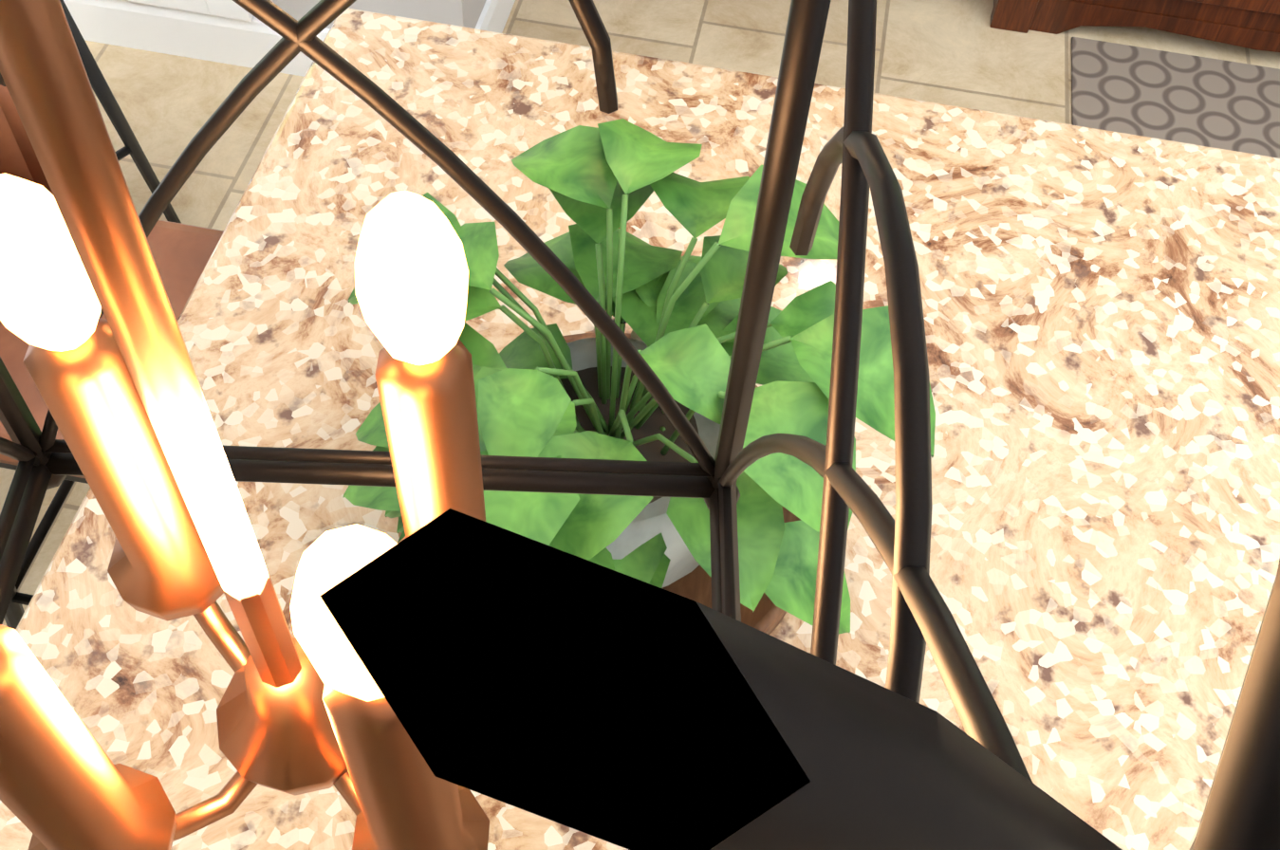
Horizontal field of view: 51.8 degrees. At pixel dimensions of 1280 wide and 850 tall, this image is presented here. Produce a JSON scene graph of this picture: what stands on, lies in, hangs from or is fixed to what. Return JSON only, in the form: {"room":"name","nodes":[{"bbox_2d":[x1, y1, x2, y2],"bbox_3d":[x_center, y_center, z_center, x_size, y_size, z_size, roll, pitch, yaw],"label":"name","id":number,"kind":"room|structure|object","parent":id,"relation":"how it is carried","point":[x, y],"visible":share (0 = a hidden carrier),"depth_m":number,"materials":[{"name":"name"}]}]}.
{"room":"kitchen","nodes":[
{"label":"kitchen","id":0,"kind":"room"},
{"bbox_2d":[270,0,486,28],"bbox_3d":[-3.354,-0.672,1.294,16.740,2.550,6.170,10,54,4],"label":"wall","id":1,"kind":"structure","parent":0,"point":[466,13],"depth_m":2.95,"materials":[{"name":"grey paint"}]},
{"bbox_2d":[123,0,253,21],"bbox_3d":[-2.230,-2.040,2.504,3.010,2.020,0.710,10,54,4],"label":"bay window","id":2,"kind":"structure","parent":1,"relation":"in","point":[230,9],"depth_m":3.02,"materials":[{"name":"white"}]},
{"bbox_2d":[63,0,329,76],"bbox_3d":[-2.407,-1.169,3.198,4.116,0.140,0.016,10,54,4],"label":"baseboard","id":3,"kind":"structure","parent":1,"relation":"attached to","point":[253,42],"depth_m":3.10,"materials":[{"name":"white wood"}]},
{"bbox_2d":[475,0,515,33],"bbox_3d":[-0.343,-1.028,3.220,0.016,0.140,0.550,10,54,4],"label":"baseboard","id":4,"kind":"structure","parent":1,"relation":"attached to","point":[494,15],"depth_m":3.16,"materials":[{"name":"white wood"}]},
{"bbox_2d":[0,0,1279,627],"bbox_3d":[-3.417,0.091,2.351,16.740,0.060,6.170,10,54,4],"label":"floor","id":5,"kind":"structure","parent":0,"point":[960,53],"depth_m":3.25,"materials":[{"name":"tile"}]},
{"bbox_2d":[0,84,223,629],"bbox_3d":[-0.781,-0.016,1.944,0.484,0.982,0.460,10,54,4],"label":"bar stool","id":6,"kind":"object","parent":5,"relation":"on","point":[181,253],"visible":0.02,"depth_m":1.81,"materials":[{"name":"leather"}]},
{"bbox_2d":[59,0,181,222],"bbox_3d":[-1.233,-0.782,2.322,0.535,1.223,0.538,10,54,4],"label":"chair","id":7,"kind":"object","parent":5,"relation":"on","point":[109,103],"visible":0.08,"depth_m":2.57,"materials":[{"name":"black paint"}]},
{"bbox_2d":[0,8,1279,849],"bbox_3d":[0.084,0.440,1.706,1.387,0.914,1.630,10,54,4],"label":"kitchen island","id":8,"kind":"object","parent":5,"relation":"on","point":[1102,322],"visible":0.6,"depth_m":1.50,"materials":[{"name":"beige stone"}]},
{"bbox_2d":[563,318,800,634],"bbox_3d":[-0.030,0.067,1.355,0.430,0.078,0.434,10,54,4],"label":"serving tray","id":9,"kind":"object","parent":8,"relation":"on","point":[767,616],"visible":0.04,"depth_m":1.32,"materials":[{"name":"brown wood"}]},
{"bbox_2d":[630,330,643,341],"bbox_3d":[0.029,-0.064,1.426,0.084,0.092,0.084,10,54,4],"label":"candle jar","id":10,"kind":"object","parent":9,"relation":"on","point":[634,335],"visible":0.02,"depth_m":1.39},
{"bbox_2d":[343,118,935,634],"bbox_3d":[-0.035,0.006,1.180,0.554,0.402,0.512,10,54,4],"label":"potted plant","id":11,"kind":"object","parent":9,"relation":"on","point":[543,388],"visible":0.67,"depth_m":1.13,"materials":[{"name":"plant"}]},
{"bbox_2d":[990,0,1005,26],"bbox_3d":[0.800,-1.592,3.243,0.386,0.874,0.632,10,54,4],"label":"base cabinet","id":12,"kind":"object","parent":5,"relation":"on","point":[997,4],"depth_m":3.34,"materials":[{"name":"brown wood"}]},
{"bbox_2d":[1017,0,1279,52],"bbox_3d":[1.617,-1.361,3.259,1.129,0.655,0.677,10,54,4],"label":"base cabinet","id":13,"kind":"object","parent":5,"relation":"on","point":[1252,24],"depth_m":3.28,"materials":[{"name":"brown wood"}]},
{"bbox_2d":[1071,37,1279,158],"bbox_3d":[1.475,-0.672,3.152,0.880,0.008,0.600,10,54,4],"label":"area rug","id":14,"kind":"object","parent":5,"relation":"on","point":[1178,98],"visible":0.52,"depth_m":3.23,"materials":[{"name":"beige fabric"}]},
{"bbox_3d":[-3.290,-1.448,0.222,16.740,0.100,6.170,10,54,4],"label":"ceiling","id":15,"kind":"structure","parent":0,"visible":0},
{"bbox_2d":[0,0,1279,849],"bbox_3d":[-0.084,-0.131,0.092,0.287,0.919,0.287,2,54,-2],"label":"pendant light","id":16,"kind":"object","parent":15,"relation":"hanging from","point":[433,669],"visible":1,"depth_m":0.26,"materials":[{"name":"black metal"}]}
]}

